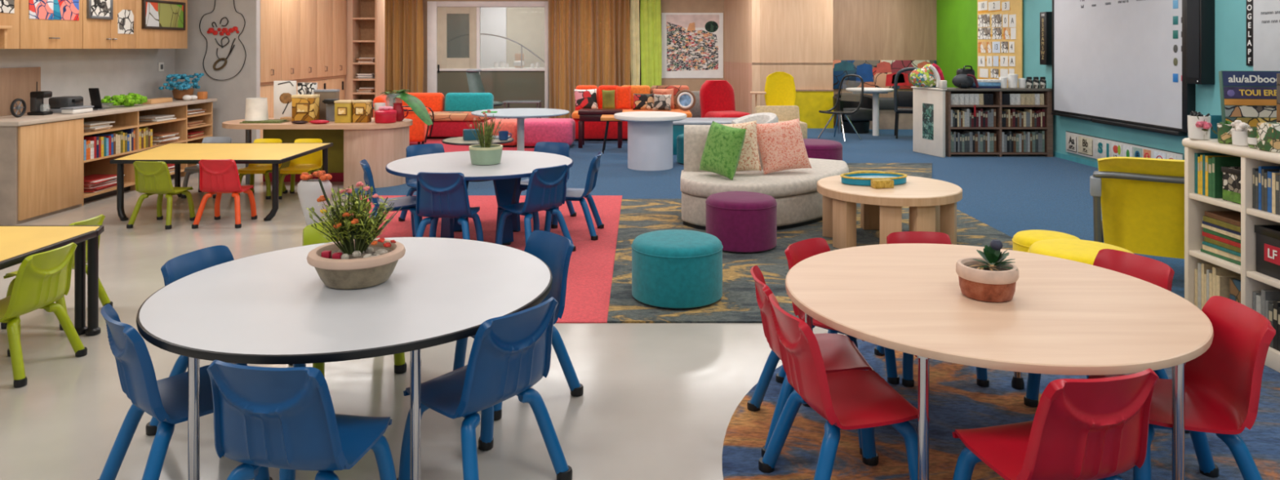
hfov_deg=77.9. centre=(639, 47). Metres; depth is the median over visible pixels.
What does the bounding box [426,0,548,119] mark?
door
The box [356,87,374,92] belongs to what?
paper stack
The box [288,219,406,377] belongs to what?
chair
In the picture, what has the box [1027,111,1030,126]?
book
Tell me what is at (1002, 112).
book
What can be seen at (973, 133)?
book
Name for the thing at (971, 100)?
magazine
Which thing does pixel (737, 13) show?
wall
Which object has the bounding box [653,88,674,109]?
throw pillow
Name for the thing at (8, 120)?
countertop
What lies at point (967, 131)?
book
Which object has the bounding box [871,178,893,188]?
block
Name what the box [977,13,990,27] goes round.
paper
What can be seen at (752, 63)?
trim
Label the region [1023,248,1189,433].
chair
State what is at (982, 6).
paper
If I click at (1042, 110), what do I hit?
book
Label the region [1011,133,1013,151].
book
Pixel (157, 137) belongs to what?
paper stack
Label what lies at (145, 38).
upper cabinet
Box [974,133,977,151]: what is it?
book
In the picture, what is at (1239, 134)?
pot
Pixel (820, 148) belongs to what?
ottoman
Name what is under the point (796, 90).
trim
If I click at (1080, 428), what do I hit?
chair
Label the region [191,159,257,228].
chair
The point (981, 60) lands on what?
paper
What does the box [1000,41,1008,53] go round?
paper
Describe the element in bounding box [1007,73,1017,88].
cup
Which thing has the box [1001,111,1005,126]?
book
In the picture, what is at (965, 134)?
book
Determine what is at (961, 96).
magazine
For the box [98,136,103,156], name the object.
book
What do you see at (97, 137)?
book
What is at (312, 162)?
chair
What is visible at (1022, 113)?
book
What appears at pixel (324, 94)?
box
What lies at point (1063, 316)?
round table
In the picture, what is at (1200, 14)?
wall speaker
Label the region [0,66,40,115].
wall panel
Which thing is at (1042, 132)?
book
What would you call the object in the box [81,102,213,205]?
open shelf unit
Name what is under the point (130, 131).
book
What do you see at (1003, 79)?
cup
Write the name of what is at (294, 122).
plate
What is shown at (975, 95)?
magazine
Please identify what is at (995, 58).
paper
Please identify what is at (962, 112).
book
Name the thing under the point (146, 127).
book
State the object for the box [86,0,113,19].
framed print
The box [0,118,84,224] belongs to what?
base cabinet
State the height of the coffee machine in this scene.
0.310 m
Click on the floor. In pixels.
(658, 401)
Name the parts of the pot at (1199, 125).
pot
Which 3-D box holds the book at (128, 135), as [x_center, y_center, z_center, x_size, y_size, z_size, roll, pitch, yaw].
[-5.423,0.990,8.248,0.193,0.178,0.034,0,0,0]
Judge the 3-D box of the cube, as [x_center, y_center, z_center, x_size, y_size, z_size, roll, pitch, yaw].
[-5.370,0.581,9.720,0.080,0.090,0.100,0,0,0]
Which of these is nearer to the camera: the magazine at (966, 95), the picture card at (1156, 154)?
the picture card at (1156, 154)
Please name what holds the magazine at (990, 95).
on the bookcase at (997, 93)
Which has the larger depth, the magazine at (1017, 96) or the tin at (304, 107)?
the magazine at (1017, 96)
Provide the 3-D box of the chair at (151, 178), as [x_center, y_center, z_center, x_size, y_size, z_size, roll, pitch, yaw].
[-4.082,1.225,6.779,0.396,0.563,0.396,0,0,6]
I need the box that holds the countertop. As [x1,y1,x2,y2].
[0,97,217,126]
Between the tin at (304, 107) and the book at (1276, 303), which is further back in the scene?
the tin at (304, 107)
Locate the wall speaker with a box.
[1186,0,1214,84]
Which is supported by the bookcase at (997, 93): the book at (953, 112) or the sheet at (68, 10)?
the book at (953, 112)
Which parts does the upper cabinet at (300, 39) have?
door, door, door, door, door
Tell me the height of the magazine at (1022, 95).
0.160 m
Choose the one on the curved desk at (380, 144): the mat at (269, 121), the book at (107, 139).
the mat at (269, 121)
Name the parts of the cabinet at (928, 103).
picture panel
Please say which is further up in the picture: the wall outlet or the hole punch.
the wall outlet
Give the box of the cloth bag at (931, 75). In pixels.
[909,62,944,87]
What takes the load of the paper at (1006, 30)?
attached to the board
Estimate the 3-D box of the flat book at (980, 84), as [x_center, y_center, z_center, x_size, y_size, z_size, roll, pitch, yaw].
[4.840,0.506,11.100,0.340,0.048,0.200,0,0,-3]
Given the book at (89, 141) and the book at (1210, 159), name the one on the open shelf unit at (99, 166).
the book at (89, 141)
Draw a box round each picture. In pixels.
[91,0,110,17]
[297,104,307,111]
[337,108,346,114]
[355,107,363,114]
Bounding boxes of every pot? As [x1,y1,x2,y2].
[955,239,1018,302]
[1187,111,1217,140]
[1216,120,1235,144]
[1231,120,1249,146]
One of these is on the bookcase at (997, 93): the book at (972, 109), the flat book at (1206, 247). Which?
the book at (972, 109)
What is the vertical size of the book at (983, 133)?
0.276 m
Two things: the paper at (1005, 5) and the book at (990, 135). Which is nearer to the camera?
the book at (990, 135)
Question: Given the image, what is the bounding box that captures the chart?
[1253,0,1279,71]
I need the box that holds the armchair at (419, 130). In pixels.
[371,94,434,144]
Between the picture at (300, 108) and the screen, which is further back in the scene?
the screen
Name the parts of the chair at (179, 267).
leg, backrest, leg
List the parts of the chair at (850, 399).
leg, backrest, leg, leg, seat, leg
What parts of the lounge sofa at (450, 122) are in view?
backrest, seat, backrest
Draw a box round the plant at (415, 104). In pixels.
[379,88,432,125]
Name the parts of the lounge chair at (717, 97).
seat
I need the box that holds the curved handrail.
[480,33,544,68]
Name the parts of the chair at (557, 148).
leg, seat, backrest, leg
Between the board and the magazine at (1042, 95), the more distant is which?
the board
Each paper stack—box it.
[84,120,115,131]
[84,173,124,192]
[138,115,176,121]
[152,132,179,144]
[166,164,174,172]
[187,108,206,115]
[187,120,205,127]
[187,131,204,138]
[355,73,374,78]
[356,57,374,62]
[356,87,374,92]
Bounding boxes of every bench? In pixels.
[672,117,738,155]
[869,97,912,128]
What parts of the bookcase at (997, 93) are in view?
panel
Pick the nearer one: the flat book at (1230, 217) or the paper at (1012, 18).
the flat book at (1230, 217)
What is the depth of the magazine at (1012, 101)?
10.97 m
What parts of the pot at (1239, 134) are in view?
pot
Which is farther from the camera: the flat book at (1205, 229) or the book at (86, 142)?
the book at (86, 142)
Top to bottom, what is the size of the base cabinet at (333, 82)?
1.057 m
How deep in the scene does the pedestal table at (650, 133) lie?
9.72 m
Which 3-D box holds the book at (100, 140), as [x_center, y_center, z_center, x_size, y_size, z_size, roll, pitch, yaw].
[-5.424,0.993,7.815,0.192,0.173,0.030,0,0,0]
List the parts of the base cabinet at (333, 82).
door, rail, door, door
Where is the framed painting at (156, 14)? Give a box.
[142,0,185,30]
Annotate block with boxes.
[141,97,172,104]
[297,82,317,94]
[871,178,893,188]
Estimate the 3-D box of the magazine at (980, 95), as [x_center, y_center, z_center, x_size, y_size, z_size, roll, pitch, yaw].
[4.702,0.713,10.995,0.127,0.160,0.044,0,0,24]
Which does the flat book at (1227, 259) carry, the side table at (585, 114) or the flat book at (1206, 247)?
the flat book at (1206, 247)
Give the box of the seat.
[755,105,807,138]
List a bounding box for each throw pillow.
[573,88,598,110]
[601,89,615,108]
[615,85,631,109]
[632,93,653,110]
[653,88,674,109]
[653,93,671,111]
[699,120,746,180]
[721,120,761,171]
[756,118,811,174]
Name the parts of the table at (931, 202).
leg, leg, leg, leg, leg, leg, leg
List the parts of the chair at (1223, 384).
leg, seat, leg, backrest, leg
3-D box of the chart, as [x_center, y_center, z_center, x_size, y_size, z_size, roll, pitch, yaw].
[5.739,-0.373,7.090,0.022,1.200,0.626,0,0,0]
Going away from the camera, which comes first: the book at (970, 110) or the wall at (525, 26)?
the book at (970, 110)
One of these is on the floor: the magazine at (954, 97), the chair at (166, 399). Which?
the chair at (166, 399)
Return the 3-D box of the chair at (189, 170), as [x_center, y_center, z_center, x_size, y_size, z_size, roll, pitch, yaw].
[-4.420,1.219,8.122,0.406,0.576,0.406,0,0,0]
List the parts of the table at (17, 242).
leg, leg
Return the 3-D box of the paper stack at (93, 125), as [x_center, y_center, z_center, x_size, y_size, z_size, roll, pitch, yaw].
[-5.501,0.782,7.925,0.297,0.070,0.354,0,0,0]
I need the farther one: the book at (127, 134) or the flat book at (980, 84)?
the flat book at (980, 84)
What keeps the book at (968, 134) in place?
on the bookcase at (997, 93)
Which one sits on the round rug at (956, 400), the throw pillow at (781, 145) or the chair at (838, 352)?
the chair at (838, 352)
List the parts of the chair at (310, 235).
leg, backrest, leg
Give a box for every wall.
[0,48,174,111]
[174,0,260,166]
[384,0,724,105]
[506,7,544,66]
[724,0,751,114]
[751,0,833,114]
[833,0,936,125]
[936,0,1253,162]
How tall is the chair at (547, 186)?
0.655 m
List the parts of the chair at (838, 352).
leg, backrest, leg, seat, leg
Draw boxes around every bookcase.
[344,0,384,117]
[937,87,1053,156]
[1182,137,1279,372]
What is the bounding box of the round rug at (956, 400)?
[722,337,1279,479]
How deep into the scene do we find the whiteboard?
9.32 m
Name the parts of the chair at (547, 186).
leg, leg, seat, leg, backrest, leg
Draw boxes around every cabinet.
[0,0,19,48]
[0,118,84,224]
[19,0,82,48]
[82,0,135,48]
[135,0,187,48]
[260,0,346,82]
[260,75,345,138]
[489,66,544,68]
[911,80,946,157]
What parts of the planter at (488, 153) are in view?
pot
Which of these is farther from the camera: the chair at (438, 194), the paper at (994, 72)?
the paper at (994, 72)
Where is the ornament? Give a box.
[182,94,197,100]
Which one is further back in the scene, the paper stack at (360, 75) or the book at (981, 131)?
the paper stack at (360, 75)
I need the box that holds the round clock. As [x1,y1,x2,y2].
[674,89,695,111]
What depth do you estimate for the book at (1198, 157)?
4.22 m
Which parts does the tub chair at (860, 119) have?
seat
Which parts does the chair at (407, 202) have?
backrest, leg, seat, leg, leg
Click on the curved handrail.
(521, 45)
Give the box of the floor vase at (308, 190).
[297,170,332,225]
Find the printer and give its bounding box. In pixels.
[46,96,83,113]
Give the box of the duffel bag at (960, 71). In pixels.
[955,65,974,87]
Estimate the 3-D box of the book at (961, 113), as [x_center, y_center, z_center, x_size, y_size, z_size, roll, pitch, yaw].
[4.452,0.994,11.053,0.025,0.197,0.193,0,0,0]
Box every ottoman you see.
[481,119,516,146]
[524,118,575,147]
[631,229,723,309]
[676,133,684,164]
[705,191,777,253]
[803,138,843,160]
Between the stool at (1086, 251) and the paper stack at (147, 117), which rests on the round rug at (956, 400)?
the stool at (1086, 251)
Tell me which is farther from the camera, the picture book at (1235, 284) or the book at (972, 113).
the book at (972, 113)
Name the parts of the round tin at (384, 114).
lid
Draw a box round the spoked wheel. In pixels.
[9,97,26,117]
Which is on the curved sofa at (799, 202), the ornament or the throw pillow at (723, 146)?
the throw pillow at (723, 146)
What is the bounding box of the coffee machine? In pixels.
[26,81,53,115]
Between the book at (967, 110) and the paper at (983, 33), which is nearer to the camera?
the book at (967, 110)
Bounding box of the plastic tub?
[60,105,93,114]
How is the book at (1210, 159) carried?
on the bookcase at (1195, 204)
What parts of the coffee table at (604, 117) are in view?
leg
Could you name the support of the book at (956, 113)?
on the bookcase at (997, 93)
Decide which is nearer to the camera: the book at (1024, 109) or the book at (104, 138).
the book at (104, 138)
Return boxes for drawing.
[199,0,245,79]
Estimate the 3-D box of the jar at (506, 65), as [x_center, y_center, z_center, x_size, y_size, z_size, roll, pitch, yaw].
[-3.000,0.392,17.850,0.100,0.110,0.100,0,0,0]
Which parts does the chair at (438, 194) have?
leg, leg, backrest, seat, leg, leg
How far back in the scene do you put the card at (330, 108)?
8.84 m
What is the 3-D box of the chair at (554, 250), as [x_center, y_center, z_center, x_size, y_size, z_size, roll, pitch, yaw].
[-0.551,1.179,3.485,0.461,0.655,0.461,0,0,-38]
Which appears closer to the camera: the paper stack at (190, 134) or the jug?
the jug
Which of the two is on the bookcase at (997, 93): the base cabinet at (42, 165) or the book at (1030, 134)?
the book at (1030, 134)
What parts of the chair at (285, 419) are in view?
leg, backrest, leg, seat, leg, leg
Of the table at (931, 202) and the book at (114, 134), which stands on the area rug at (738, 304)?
the table at (931, 202)
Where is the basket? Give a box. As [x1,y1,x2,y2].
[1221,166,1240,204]
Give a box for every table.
[0,225,104,336]
[110,142,333,221]
[136,236,552,479]
[385,150,573,244]
[441,136,514,182]
[471,107,568,151]
[502,99,542,119]
[577,108,622,147]
[600,115,621,154]
[613,111,686,170]
[785,243,1213,479]
[817,175,962,248]
[845,87,893,135]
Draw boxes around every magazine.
[951,93,959,105]
[958,93,964,105]
[964,93,969,105]
[968,93,974,105]
[973,93,979,105]
[978,93,983,105]
[983,93,988,105]
[988,93,993,105]
[1001,93,1009,105]
[1009,93,1015,105]
[1014,93,1020,105]
[1020,93,1025,105]
[1025,93,1031,105]
[1030,93,1035,105]
[1034,93,1039,105]
[1040,93,1044,105]
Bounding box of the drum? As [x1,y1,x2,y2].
[244,97,268,120]
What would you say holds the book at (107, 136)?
on the open shelf unit at (99, 166)
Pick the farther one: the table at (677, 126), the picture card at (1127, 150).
the table at (677, 126)
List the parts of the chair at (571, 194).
leg, leg, seat, leg, backrest, leg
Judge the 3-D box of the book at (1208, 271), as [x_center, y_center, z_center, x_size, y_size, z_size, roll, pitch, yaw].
[3.089,1.289,4.154,0.222,0.249,0.017,0,0,0]
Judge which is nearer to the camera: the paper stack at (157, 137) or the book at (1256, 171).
the book at (1256, 171)
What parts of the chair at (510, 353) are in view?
leg, leg, seat, leg, backrest, leg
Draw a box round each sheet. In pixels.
[0,0,13,13]
[28,0,53,19]
[53,0,79,20]
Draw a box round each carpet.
[342,125,1184,297]
[352,195,622,323]
[409,137,534,152]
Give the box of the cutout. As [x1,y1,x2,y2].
[117,9,133,34]
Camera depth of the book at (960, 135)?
10.96 m
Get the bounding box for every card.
[273,80,296,119]
[325,103,334,120]
[1066,133,1076,152]
[1078,136,1093,155]
[1094,139,1110,158]
[1111,142,1122,156]
[1123,145,1132,156]
[1133,146,1142,157]
[1143,149,1151,158]
[1153,151,1165,159]
[1167,153,1176,159]
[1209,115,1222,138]
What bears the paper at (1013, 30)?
attached to the board
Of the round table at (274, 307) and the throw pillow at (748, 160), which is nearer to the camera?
the round table at (274, 307)
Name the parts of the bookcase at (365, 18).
panel, panel, panel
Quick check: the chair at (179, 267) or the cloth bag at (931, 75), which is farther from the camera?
the cloth bag at (931, 75)
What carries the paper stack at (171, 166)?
on the open shelf unit at (99, 166)
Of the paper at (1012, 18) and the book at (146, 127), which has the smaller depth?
the book at (146, 127)
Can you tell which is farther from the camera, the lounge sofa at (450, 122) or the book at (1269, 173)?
the lounge sofa at (450, 122)
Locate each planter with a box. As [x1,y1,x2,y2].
[158,73,204,99]
[306,178,405,288]
[465,110,503,164]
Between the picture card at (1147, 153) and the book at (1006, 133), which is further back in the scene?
the book at (1006, 133)
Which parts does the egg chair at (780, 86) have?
arm post, arm, backrest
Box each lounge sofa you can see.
[395,93,495,137]
[571,85,692,139]
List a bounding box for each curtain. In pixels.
[384,0,423,106]
[547,0,631,118]
[630,0,639,85]
[640,0,662,87]
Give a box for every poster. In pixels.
[661,13,723,78]
[1218,71,1279,126]
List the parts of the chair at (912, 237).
leg, leg, backrest, leg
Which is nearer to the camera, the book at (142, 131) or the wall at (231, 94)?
the book at (142, 131)
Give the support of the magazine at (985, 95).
on the bookcase at (997, 93)
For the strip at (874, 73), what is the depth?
15.27 m
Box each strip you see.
[833,60,936,88]
[1066,131,1182,159]
[1246,0,1253,66]
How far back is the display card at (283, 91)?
9.08 m
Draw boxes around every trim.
[751,62,833,63]
[794,91,833,128]
[795,89,833,91]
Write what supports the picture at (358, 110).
attached to the tin at (362, 108)
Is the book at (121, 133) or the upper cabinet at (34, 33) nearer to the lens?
the upper cabinet at (34, 33)
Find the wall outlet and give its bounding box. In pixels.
[158,62,164,71]
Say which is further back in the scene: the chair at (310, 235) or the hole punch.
the hole punch
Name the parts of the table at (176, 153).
leg, leg, leg, leg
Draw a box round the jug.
[392,102,408,121]
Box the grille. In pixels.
[1186,0,1199,78]
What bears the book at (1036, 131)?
on the bookcase at (997, 93)
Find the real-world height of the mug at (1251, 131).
0.100 m
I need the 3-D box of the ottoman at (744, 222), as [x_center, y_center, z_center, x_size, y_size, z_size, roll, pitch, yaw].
[0.766,1.306,6.000,0.539,0.380,0.539,0,0,-11]
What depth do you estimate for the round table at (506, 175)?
6.11 m
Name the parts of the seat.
backrest, seat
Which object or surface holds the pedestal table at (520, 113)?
on the carpet at (447, 148)
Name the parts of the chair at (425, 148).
leg, seat, backrest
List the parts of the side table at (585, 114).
leg, leg, leg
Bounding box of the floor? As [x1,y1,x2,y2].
[0,166,846,479]
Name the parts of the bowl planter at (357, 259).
flower, woody stem, flower, flower, flower, flower, blade, flower, pot, flower, flower, flower, flower, blade, flower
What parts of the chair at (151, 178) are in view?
leg, backrest, leg, seat, leg, leg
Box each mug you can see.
[373,102,385,119]
[1247,126,1257,148]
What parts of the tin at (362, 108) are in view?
lid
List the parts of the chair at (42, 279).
leg, leg, seat, backrest, leg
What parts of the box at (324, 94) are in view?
lid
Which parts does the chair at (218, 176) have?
leg, leg, backrest, seat, leg, leg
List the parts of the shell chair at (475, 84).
backrest, seat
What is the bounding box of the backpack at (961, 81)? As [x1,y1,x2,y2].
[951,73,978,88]
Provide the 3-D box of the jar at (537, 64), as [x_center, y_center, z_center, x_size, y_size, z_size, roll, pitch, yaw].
[-2.300,0.382,17.850,0.100,0.130,0.100,0,0,0]
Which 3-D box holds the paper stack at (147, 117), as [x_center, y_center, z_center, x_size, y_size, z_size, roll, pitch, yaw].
[-5.502,0.794,8.949,0.307,0.046,0.389,0,0,0]
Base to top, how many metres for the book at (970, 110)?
0.233 m
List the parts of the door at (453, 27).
glass pane, glass pane, glass pane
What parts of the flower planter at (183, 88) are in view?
pot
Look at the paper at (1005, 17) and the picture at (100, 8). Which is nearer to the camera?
the picture at (100, 8)
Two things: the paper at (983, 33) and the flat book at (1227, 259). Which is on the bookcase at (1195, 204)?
the flat book at (1227, 259)
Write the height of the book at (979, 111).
0.219 m
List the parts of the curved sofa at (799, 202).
backrest, seat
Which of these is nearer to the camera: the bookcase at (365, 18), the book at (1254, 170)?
the book at (1254, 170)
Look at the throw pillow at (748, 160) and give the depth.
6.82 m
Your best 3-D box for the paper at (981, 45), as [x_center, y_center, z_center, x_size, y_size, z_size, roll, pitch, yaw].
[5.703,-0.013,13.209,0.003,0.182,0.294,0,0,0]
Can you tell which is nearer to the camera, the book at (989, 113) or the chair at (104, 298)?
the chair at (104, 298)
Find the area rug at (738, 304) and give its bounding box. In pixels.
[607,163,1013,323]
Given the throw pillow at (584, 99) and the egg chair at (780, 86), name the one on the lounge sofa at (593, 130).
the throw pillow at (584, 99)
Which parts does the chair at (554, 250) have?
leg, leg, seat, backrest, leg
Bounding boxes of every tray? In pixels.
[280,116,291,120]
[840,171,907,186]
[1051,111,1186,136]
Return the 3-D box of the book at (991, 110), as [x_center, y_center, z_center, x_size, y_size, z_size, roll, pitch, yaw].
[4.878,0.969,11.054,0.029,0.245,0.192,0,0,0]
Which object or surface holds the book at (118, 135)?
on the open shelf unit at (99, 166)
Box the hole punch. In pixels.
[322,98,338,103]
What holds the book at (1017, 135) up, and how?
on the bookcase at (997, 93)
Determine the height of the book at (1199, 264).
0.266 m
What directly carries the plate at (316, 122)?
on the curved desk at (380, 144)
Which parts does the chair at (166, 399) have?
leg, backrest, leg, seat, leg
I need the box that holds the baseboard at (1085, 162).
[1053,151,1097,168]
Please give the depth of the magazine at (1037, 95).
10.97 m
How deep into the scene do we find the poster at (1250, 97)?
4.10 m
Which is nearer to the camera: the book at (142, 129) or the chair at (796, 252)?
the chair at (796, 252)
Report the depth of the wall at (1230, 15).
10.74 m
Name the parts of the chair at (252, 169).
leg, leg, seat, backrest, leg, leg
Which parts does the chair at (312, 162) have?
leg, leg, seat, backrest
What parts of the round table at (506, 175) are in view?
leg, leg, leg, leg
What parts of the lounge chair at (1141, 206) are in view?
leg, tube frame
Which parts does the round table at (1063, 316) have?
leg, leg, leg, leg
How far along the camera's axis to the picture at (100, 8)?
8.12 m
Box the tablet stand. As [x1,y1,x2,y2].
[88,88,105,110]
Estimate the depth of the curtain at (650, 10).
16.36 m
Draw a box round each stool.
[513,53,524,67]
[1012,229,1079,252]
[1027,238,1133,265]
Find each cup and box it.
[498,130,511,140]
[998,76,1007,88]
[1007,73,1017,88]
[1017,78,1026,88]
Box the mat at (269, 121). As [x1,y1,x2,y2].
[239,119,289,123]
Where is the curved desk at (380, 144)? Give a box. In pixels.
[222,117,412,188]
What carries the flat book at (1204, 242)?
on the flat book at (1206, 247)
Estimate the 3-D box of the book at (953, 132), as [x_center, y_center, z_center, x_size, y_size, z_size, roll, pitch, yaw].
[4.358,1.302,11.059,0.024,0.279,0.202,0,0,0]
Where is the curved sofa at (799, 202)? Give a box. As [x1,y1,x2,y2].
[680,124,848,230]
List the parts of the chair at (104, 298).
leg, seat, leg, backrest, leg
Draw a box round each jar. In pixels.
[499,61,503,67]
[504,62,509,67]
[535,62,540,67]
[1026,76,1032,88]
[1032,76,1039,88]
[1039,76,1046,88]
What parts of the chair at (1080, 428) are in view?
leg, seat, backrest, leg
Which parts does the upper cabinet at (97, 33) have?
door, door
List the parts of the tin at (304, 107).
lid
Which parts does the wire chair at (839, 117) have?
leg, leg, frame, leg, leg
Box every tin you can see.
[291,94,319,122]
[333,99,355,123]
[351,99,372,122]
[374,106,396,123]
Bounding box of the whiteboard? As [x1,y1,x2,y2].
[1051,0,1195,136]
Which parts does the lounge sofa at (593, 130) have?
backrest, backrest, seat, backrest, backrest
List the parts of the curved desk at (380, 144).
leg, modesty panel, panel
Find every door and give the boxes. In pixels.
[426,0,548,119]
[480,7,506,68]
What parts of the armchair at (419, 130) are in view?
backrest, arm, arm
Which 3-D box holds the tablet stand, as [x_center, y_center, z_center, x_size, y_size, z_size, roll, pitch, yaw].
[-5.500,0.515,8.015,0.100,0.222,0.110,0,0,0]
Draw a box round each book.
[84,136,96,158]
[84,139,85,160]
[85,140,90,159]
[85,141,88,159]
[90,140,93,159]
[90,141,92,159]
[92,133,113,155]
[92,135,111,155]
[96,136,98,158]
[97,133,115,154]
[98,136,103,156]
[98,139,101,157]
[102,131,123,152]
[103,137,106,156]
[106,137,108,155]
[113,128,133,151]
[115,133,117,154]
[117,134,120,153]
[123,132,124,152]
[124,133,127,151]
[127,133,131,151]
[127,134,129,151]
[133,130,134,150]
[138,126,148,147]
[138,128,141,149]
[141,128,145,148]
[141,130,143,148]
[148,128,150,146]
[150,128,152,146]
[951,109,952,126]
[951,130,955,151]
[951,133,954,151]
[952,109,959,126]
[952,110,955,126]
[955,112,957,126]
[955,131,959,151]
[955,134,957,151]
[959,110,964,126]
[959,111,960,126]
[959,132,967,151]
[959,133,961,151]
[960,112,962,126]
[961,107,969,126]
[961,133,964,151]
[963,130,972,151]
[964,111,966,126]
[964,132,969,151]
[968,108,976,126]
[969,110,971,126]
[970,85,1000,88]
[971,112,973,126]
[972,82,1000,86]
[972,129,979,151]
[972,132,974,151]
[973,79,1000,82]
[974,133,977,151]
[975,107,982,126]
[976,110,978,126]
[978,111,980,126]
[978,130,985,151]
[979,133,982,151]
[981,130,989,151]
[982,109,989,126]
[982,111,985,126]
[985,107,993,126]
[985,111,987,126]
[985,133,987,151]
[987,107,995,126]
[989,112,991,126]
[989,132,993,151]
[989,133,991,151]
[991,132,996,151]
[1001,111,1003,126]
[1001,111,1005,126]
[1001,131,1004,151]
[1002,108,1009,126]
[1003,129,1011,151]
[1003,131,1009,151]
[1004,133,1006,151]
[1005,111,1008,126]
[1006,107,1015,126]
[1009,112,1012,126]
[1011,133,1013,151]
[1012,132,1021,151]
[1012,133,1016,151]
[1014,130,1023,151]
[1015,110,1019,126]
[1015,111,1017,126]
[1016,133,1018,151]
[1018,130,1025,151]
[1019,111,1026,126]
[1019,112,1021,126]
[1021,112,1023,126]
[1022,111,1027,126]
[1022,130,1030,151]
[1023,108,1031,126]
[1025,130,1035,151]
[1025,133,1027,151]
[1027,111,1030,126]
[1028,129,1038,151]
[1030,133,1031,151]
[1031,109,1040,126]
[1031,110,1034,126]
[1032,110,1038,126]
[1034,112,1036,126]
[1035,108,1044,126]
[1035,129,1044,151]
[1038,133,1040,151]
[1040,111,1042,126]
[1040,133,1042,151]
[1195,152,1223,193]
[1195,268,1197,306]
[1197,156,1199,194]
[1197,262,1211,310]
[1200,155,1202,195]
[1200,248,1240,265]
[1201,223,1240,239]
[1201,231,1240,248]
[1201,263,1220,309]
[1202,154,1232,195]
[1202,220,1240,235]
[1202,240,1240,257]
[1202,244,1240,262]
[1203,215,1240,232]
[1203,227,1240,243]
[1204,155,1237,195]
[1204,210,1240,226]
[1204,236,1240,253]
[1204,274,1206,305]
[1206,269,1212,301]
[1208,157,1212,197]
[1208,272,1212,298]
[1212,156,1240,198]
[1212,266,1240,296]
[1216,275,1240,298]
[1230,278,1240,303]
[1252,168,1258,208]
[1252,291,1261,311]
[1255,170,1258,209]
[1256,294,1261,314]
[1258,165,1279,209]
[1261,168,1279,210]
[1261,289,1279,316]
[1264,172,1267,212]
[1265,300,1273,319]
[1267,171,1279,213]
[1268,303,1273,348]
[1271,172,1279,213]
[1273,300,1279,350]
[1275,174,1279,214]
[1276,73,1279,122]
[1278,306,1279,351]
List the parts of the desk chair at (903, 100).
leg, leg, seat, backrest, frame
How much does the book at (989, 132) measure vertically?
0.262 m
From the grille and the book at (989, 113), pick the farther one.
the book at (989, 113)
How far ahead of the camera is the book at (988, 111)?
10.96 m
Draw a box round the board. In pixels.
[977,0,1022,87]
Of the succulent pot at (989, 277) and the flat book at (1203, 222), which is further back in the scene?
the flat book at (1203, 222)
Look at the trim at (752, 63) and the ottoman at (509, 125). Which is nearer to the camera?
the ottoman at (509, 125)
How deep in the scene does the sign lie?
11.02 m
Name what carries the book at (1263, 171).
on the bookcase at (1195, 204)
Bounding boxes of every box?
[313,88,339,119]
[462,128,479,140]
[1257,122,1279,151]
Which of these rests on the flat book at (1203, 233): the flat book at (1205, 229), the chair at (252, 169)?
the flat book at (1205, 229)
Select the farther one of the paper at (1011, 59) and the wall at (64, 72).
the paper at (1011, 59)
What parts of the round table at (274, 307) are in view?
leg, leg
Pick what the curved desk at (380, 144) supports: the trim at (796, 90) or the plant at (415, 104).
the plant at (415, 104)
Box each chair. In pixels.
[0,213,112,329]
[0,242,87,387]
[97,303,272,479]
[126,160,195,229]
[145,244,306,435]
[181,136,231,198]
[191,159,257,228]
[206,360,396,479]
[237,138,287,199]
[278,138,322,199]
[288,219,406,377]
[360,159,420,236]
[396,297,572,479]
[398,143,444,221]
[415,172,483,241]
[453,230,583,420]
[466,68,503,106]
[495,164,575,251]
[519,142,576,223]
[544,151,604,240]
[699,80,750,117]
[730,112,778,124]
[746,265,875,457]
[750,71,795,106]
[758,293,929,479]
[775,237,899,384]
[817,74,863,142]
[832,93,872,133]
[874,231,989,386]
[893,66,919,138]
[952,368,1159,479]
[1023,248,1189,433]
[1088,295,1275,479]
[1089,156,1184,258]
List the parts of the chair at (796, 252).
leg, backrest, seat, leg, leg, leg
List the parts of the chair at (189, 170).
leg, seat, backrest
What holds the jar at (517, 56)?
on the cabinet
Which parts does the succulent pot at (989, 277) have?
pot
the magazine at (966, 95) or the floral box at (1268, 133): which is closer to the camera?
the floral box at (1268, 133)
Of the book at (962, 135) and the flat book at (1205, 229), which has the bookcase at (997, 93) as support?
the book at (962, 135)
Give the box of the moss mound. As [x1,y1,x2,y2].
[101,93,147,106]
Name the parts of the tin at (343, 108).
lid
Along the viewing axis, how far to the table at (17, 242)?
4.15 m
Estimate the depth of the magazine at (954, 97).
10.98 m
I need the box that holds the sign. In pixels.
[1040,11,1052,65]
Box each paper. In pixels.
[977,0,987,10]
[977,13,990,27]
[977,26,991,39]
[977,41,986,53]
[977,56,985,66]
[979,68,988,77]
[986,41,991,53]
[986,56,991,66]
[988,0,999,10]
[991,13,1001,27]
[991,68,998,78]
[992,27,1001,39]
[992,41,999,53]
[993,56,998,66]
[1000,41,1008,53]
[1000,55,1008,66]
[1000,68,1008,77]
[1001,1,1009,10]
[1002,13,1008,26]
[1003,26,1009,39]
[1008,13,1016,27]
[1008,41,1014,53]
[1008,56,1015,66]
[1008,68,1014,74]
[1010,27,1016,39]
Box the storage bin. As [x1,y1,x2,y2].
[1254,224,1279,279]
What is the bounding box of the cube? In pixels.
[197,91,207,99]
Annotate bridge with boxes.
[848,170,884,173]
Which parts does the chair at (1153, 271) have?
leg, backrest, leg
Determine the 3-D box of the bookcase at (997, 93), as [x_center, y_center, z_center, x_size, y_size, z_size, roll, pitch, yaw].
[4.980,1.033,11.110,1.480,0.940,0.400,0,0,0]

